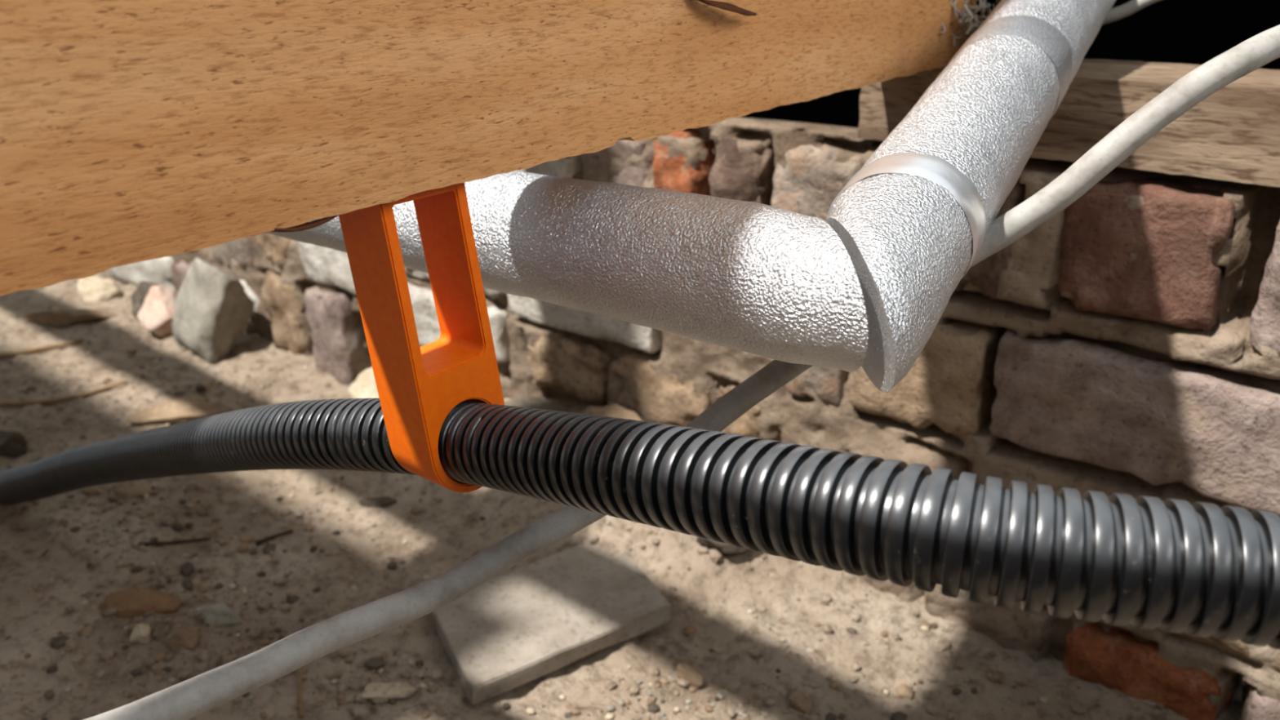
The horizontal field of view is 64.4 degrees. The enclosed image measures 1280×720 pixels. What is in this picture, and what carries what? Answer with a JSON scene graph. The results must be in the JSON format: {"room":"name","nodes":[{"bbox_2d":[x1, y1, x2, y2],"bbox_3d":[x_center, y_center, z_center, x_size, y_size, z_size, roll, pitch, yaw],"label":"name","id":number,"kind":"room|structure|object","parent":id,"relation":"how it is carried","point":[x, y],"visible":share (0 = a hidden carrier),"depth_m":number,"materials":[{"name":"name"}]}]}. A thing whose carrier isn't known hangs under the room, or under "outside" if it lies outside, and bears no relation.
{"room":"building cavity","nodes":[
{"label":"building cavity","id":0,"kind":"room"},
{"bbox_2d":[264,170,867,372],"bbox_3d":[-0.570,-0.202,0.926,1.771,0.120,0.062,18,29,38],"label":"pipe","id":1,"kind":"object","parent":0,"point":[761,279],"visible":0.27,"depth_m":0.41,"materials":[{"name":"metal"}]},
{"bbox_2d":[0,271,1242,719],"bbox_3d":[-0.670,0.168,0.894,2.988,0.110,1.136,16,28,36],"label":"floor","id":2,"kind":"structure","parent":0,"point":[769,628],"depth_m":0.87,"materials":[{"name":"soil"}]},
{"bbox_2d":[0,430,27,458],"bbox_3d":[-0.720,0.102,1.151,0.046,0.045,0.038,3,23,10],"label":"stone","id":3,"kind":"object","parent":2,"relation":"on","point":[13,444],"visible":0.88,"depth_m":1.14,"materials":[{"name":"brown stone"}]},
{"bbox_2d":[0,338,84,359],"bbox_3d":[-0.846,-0.007,1.378,0.161,0.022,0.043,-9,24,-18],"label":"twig","id":4,"kind":"object","parent":2,"relation":"on","point":[9,354],"visible":1,"depth_m":1.38,"materials":[{"name":"brown wood"}]},
{"bbox_2d":[0,380,127,407],"bbox_3d":[-0.765,0.046,1.255,0.246,0.021,0.042,-2,22,-2],"label":"twig","id":5,"kind":"object","parent":2,"relation":"on","point":[2,404],"visible":1,"depth_m":1.25,"materials":[{"name":"brown wood"}]},
{"bbox_2d":[21,308,118,328],"bbox_3d":[-0.837,-0.061,1.495,0.142,0.030,0.032,-4,23,-7],"label":"stone","id":6,"kind":"object","parent":2,"relation":"on","point":[59,318],"visible":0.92,"depth_m":1.49,"materials":[{"name":"brown stone"}]},
{"bbox_2d":[76,275,121,302],"bbox_3d":[-0.852,-0.101,1.590,0.084,0.056,0.057,16,28,36],"label":"stone","id":7,"kind":"object","parent":2,"relation":"on","point":[93,288],"visible":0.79,"depth_m":1.57,"materials":[{"name":"beige stone"}]},
{"bbox_2d":[106,484,158,501],"bbox_3d":[-0.522,0.137,1.042,0.061,0.011,0.027,-1,22,0],"label":"stone","id":8,"kind":"object","parent":2,"relation":"on","point":[117,492],"visible":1,"depth_m":1.04,"materials":[{"name":"brown stone"}]},
{"bbox_2d":[129,623,151,643],"bbox_3d":[-0.404,0.223,0.826,0.017,0.018,0.014,5,23,13],"label":"stone","id":9,"kind":"object","parent":2,"relation":"on","point":[140,633],"visible":1,"depth_m":0.82,"materials":[{"name":"beige stone"}]},
{"bbox_2d":[99,586,183,618],"bbox_3d":[-0.428,0.210,0.874,0.068,0.031,0.039,-3,23,-5],"label":"stone","id":10,"kind":"object","parent":2,"relation":"on","point":[131,602],"visible":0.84,"depth_m":0.86,"materials":[{"name":"brown stone"}]},
{"bbox_2d":[130,280,159,317],"bbox_3d":[-0.729,-0.085,1.509,0.050,0.067,0.061,-9,24,-19],"label":"stone","id":11,"kind":"object","parent":2,"relation":"on","point":[138,297],"visible":0.36,"depth_m":1.49,"materials":[{"name":"grey stone"}]},
{"bbox_2d":[137,284,177,337],"bbox_3d":[-0.682,-0.063,1.451,0.062,0.087,0.058,16,28,36],"label":"stone","id":12,"kind":"object","parent":2,"relation":"on","point":[157,313],"visible":0.76,"depth_m":1.44,"materials":[{"name":"stone"}]},
{"bbox_2d":[138,537,210,546],"bbox_3d":[-0.439,0.172,0.959,0.064,0.005,0.005,-4,23,-7],"label":"twig","id":13,"kind":"object","parent":2,"relation":"on","point":[171,542],"visible":1,"depth_m":0.96,"materials":[{"name":"brown wood"}]},
{"bbox_2d":[124,398,233,424],"bbox_3d":[-0.550,0.063,1.217,0.121,0.023,0.049,-7,23,-15],"label":"stone","id":14,"kind":"object","parent":2,"relation":"on","point":[174,411],"visible":0.9,"depth_m":1.21,"materials":[{"name":"beige stone"}]},
{"bbox_2d":[163,627,199,649],"bbox_3d":[-0.368,0.222,0.819,0.028,0.016,0.021,0,23,3],"label":"stone","id":15,"kind":"object","parent":2,"relation":"on","point":[186,637],"visible":1,"depth_m":0.81,"materials":[{"name":"brown stone"}]},
{"bbox_2d":[171,257,253,364],"bbox_3d":[-0.571,-0.067,1.368,0.105,0.161,0.092,16,28,36],"label":"stone","id":16,"kind":"object","parent":2,"relation":"on","point":[214,309],"visible":0.94,"depth_m":1.34,"materials":[{"name":"grey stone"}]},
{"bbox_2d":[195,601,244,626],"bbox_3d":[-0.356,0.219,0.861,0.049,0.026,0.029,16,28,36],"label":"stone","id":17,"kind":"object","parent":2,"relation":"on","point":[220,613],"visible":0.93,"depth_m":0.85,"materials":[{"name":"grey stone"}]},
{"bbox_2d":[255,529,293,545],"bbox_3d":[-0.348,0.168,0.968,0.006,0.007,0.036,20,30,40],"label":"twig","id":18,"kind":"object","parent":2,"relation":"on","point":[260,541],"visible":1,"depth_m":0.97,"materials":[{"name":"brown wood"}]},
{"bbox_2d":[297,665,304,717],"bbox_3d":[-0.259,0.247,0.779,0.004,0.014,0.066,-6,23,-12],"label":"twig","id":19,"kind":"object","parent":2,"relation":"on","point":[300,682],"visible":0.7,"depth_m":0.76,"materials":[{"name":"brown wood"}]},
{"bbox_2d":[347,367,378,398],"bbox_3d":[-0.297,0.047,1.161,0.065,0.078,0.066,16,28,36],"label":"stone","id":20,"kind":"object","parent":2,"relation":"on","point":[364,386],"visible":0.2,"depth_m":1.14,"materials":[{"name":"beige stone"}]},
{"bbox_2d":[358,496,397,507],"bbox_3d":[-0.263,0.143,1.022,0.039,0.009,0.020,-7,23,-13],"label":"stone","id":21,"kind":"object","parent":2,"relation":"on","point":[383,501],"visible":1,"depth_m":1.02,"materials":[{"name":"stone"}]},
{"bbox_2d":[360,682,416,698],"bbox_3d":[-0.189,0.250,0.764,0.041,0.010,0.018,1,23,5],"label":"stone","id":22,"kind":"object","parent":2,"relation":"on","point":[387,690],"visible":1,"depth_m":0.76,"materials":[{"name":"beige stone"}]},
{"bbox_2d":[504,395,569,412],"bbox_3d":[-0.114,0.069,1.045,0.092,0.059,0.055,-6,23,-12],"label":"stone","id":23,"kind":"object","parent":2,"relation":"on","point":[525,401],"visible":0.21,"depth_m":1.04,"materials":[{"name":"beige stone"}]},
{"bbox_2d":[428,544,671,705],"bbox_3d":[-0.074,0.206,0.836,0.195,0.017,0.123,-15,26,-30],"label":"paving slab","id":24,"kind":"object","parent":2,"relation":"on","point":[520,626],"visible":0.94,"depth_m":0.82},
{"bbox_2d":[582,404,642,421],"bbox_3d":[-0.024,0.077,0.962,0.101,0.071,0.055,16,28,36],"label":"stone","id":25,"kind":"object","parent":2,"relation":"on","point":[616,411],"visible":0.09,"depth_m":0.95,"materials":[{"name":"beige stone"}]},
{"bbox_2d":[676,662,704,689],"bbox_3d":[0.039,0.244,0.781,0.025,0.015,0.015,16,28,36],"label":"stone","id":26,"kind":"object","parent":2,"relation":"on","point":[694,677],"visible":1,"depth_m":0.78,"materials":[{"name":"beige stone"}]},
{"bbox_2d":[684,625,697,635],"bbox_3d":[0.042,0.222,0.832,0.011,0.006,0.010,-6,23,-13],"label":"stone","id":27,"kind":"object","parent":2,"relation":"on","point":[690,629],"visible":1,"depth_m":0.83,"materials":[{"name":"brown stone"}]},
{"bbox_2d":[696,537,751,554],"bbox_3d":[0.076,0.154,0.893,0.048,0.030,0.039,-7,23,-14],"label":"stone","id":28,"kind":"object","parent":2,"relation":"on","point":[726,548],"visible":0.3,"depth_m":0.88,"materials":[{"name":"beige stone"}]},
{"bbox_2d":[788,689,814,715],"bbox_3d":[0.120,0.257,0.758,0.021,0.019,0.017,16,28,36],"label":"stone","id":29,"kind":"object","parent":2,"relation":"on","point":[798,701],"visible":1,"depth_m":0.75,"materials":[{"name":"brown stone"}]},
{"bbox_2d":[103,116,1279,719],"bbox_3d":[-0.280,-0.097,1.236,3.036,0.484,0.125,16,28,36],"label":"wall","id":30,"kind":"structure","parent":0,"point":[1128,342],"depth_m":0.74,"materials":[{"name":"red brick"}]},
{"bbox_2d":[857,66,945,141],"bbox_3d":[0.156,-0.123,0.583,0.092,0.056,0.271,16,28,36],"label":"wooden beam","id":31,"kind":"structure","parent":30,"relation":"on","point":[883,105],"depth_m":0.73,"materials":[{"name":"brown wood"}]},
{"bbox_2d":[825,0,1115,392],"bbox_3d":[0.262,-0.224,0.642,0.062,0.225,0.811,12,26,28],"label":"pipe","id":32,"kind":"object","parent":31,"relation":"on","point":[917,215],"visible":0.96,"depth_m":0.42,"materials":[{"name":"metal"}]},
{"bbox_2d":[83,24,1279,719],"bbox_3d":[0.072,-0.021,0.411,0.942,0.235,0.113,-11,25,-23],"label":"cable","id":33,"kind":"object","parent":32,"relation":"attached to","point":[188,699],"visible":0.71,"depth_m":0.41,"materials":[{"name":"white plastic"}]},
{"bbox_2d":[1029,58,1199,162],"bbox_3d":[0.247,-0.121,0.576,0.107,0.056,0.373,16,28,36],"label":"wall plate","id":34,"kind":"object","parent":30,"relation":"on","point":[1102,94],"depth_m":0.65,"materials":[{"name":"brown wood"}]},
{"bbox_2d":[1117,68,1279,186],"bbox_3d":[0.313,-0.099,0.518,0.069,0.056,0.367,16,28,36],"label":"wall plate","id":35,"kind":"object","parent":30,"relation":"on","point":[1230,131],"depth_m":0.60,"materials":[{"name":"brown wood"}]},
{"bbox_2d":[742,0,1279,127],"bbox_3d":[0.713,-0.725,2.207,3.600,0.870,0.100,16,28,36],"label":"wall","id":36,"kind":"structure","parent":0,"point":[1188,32],"depth_m":1.93,"materials":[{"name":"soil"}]},
{"bbox_2d":[1102,0,1161,25],"bbox_3d":[0.370,-0.249,0.695,0.254,0.081,0.017,12,26,28],"label":"cable","id":37,"kind":"object","parent":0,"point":[1131,7],"visible":0.21,"depth_m":0.71,"materials":[{"name":"white plastic"}]},
{"bbox_3d":[-0.089,-0.381,0.759,4.000,0.297,3.230,16,28,36],"label":"ceiling","id":38,"kind":"structure","parent":0,"visible":0},
{"bbox_2d":[0,0,976,296],"bbox_3d":[-0.152,-0.162,0.263,0.063,0.277,1.186,16,28,36],"label":"joist","id":39,"kind":"object","parent":38,"relation":"attached to","point":[131,131],"visible":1,"depth_m":0.33,"materials":[{"name":"brown wood"}]},
{"bbox_2d":[338,182,504,492],"bbox_3d":[-0.087,-0.008,0.419,0.028,0.136,0.055,16,28,36],"label":"hanger","id":40,"kind":"object","parent":39,"relation":"attached to","point":[418,387],"visible":0.77,"depth_m":0.41,"materials":[{"name":"orange plastic"}]},
{"bbox_2d":[0,398,1279,649],"bbox_3d":[-0.267,0.086,0.673,2.032,0.393,0.200,14,27,32],"label":"conduit","id":41,"kind":"object","parent":40,"relation":"hanging from","point":[1200,569],"visible":0.94,"depth_m":0.29,"materials":[{"name":"black plastic"}]},
{"bbox_2d":[939,0,999,47],"bbox_3d":[0.232,-0.234,0.700,0.025,0.101,0.090,16,28,36],"label":"cobweb","id":42,"kind":"object","parent":39,"relation":"attached to","point":[984,6],"visible":0.46,"depth_m":0.69}
]}

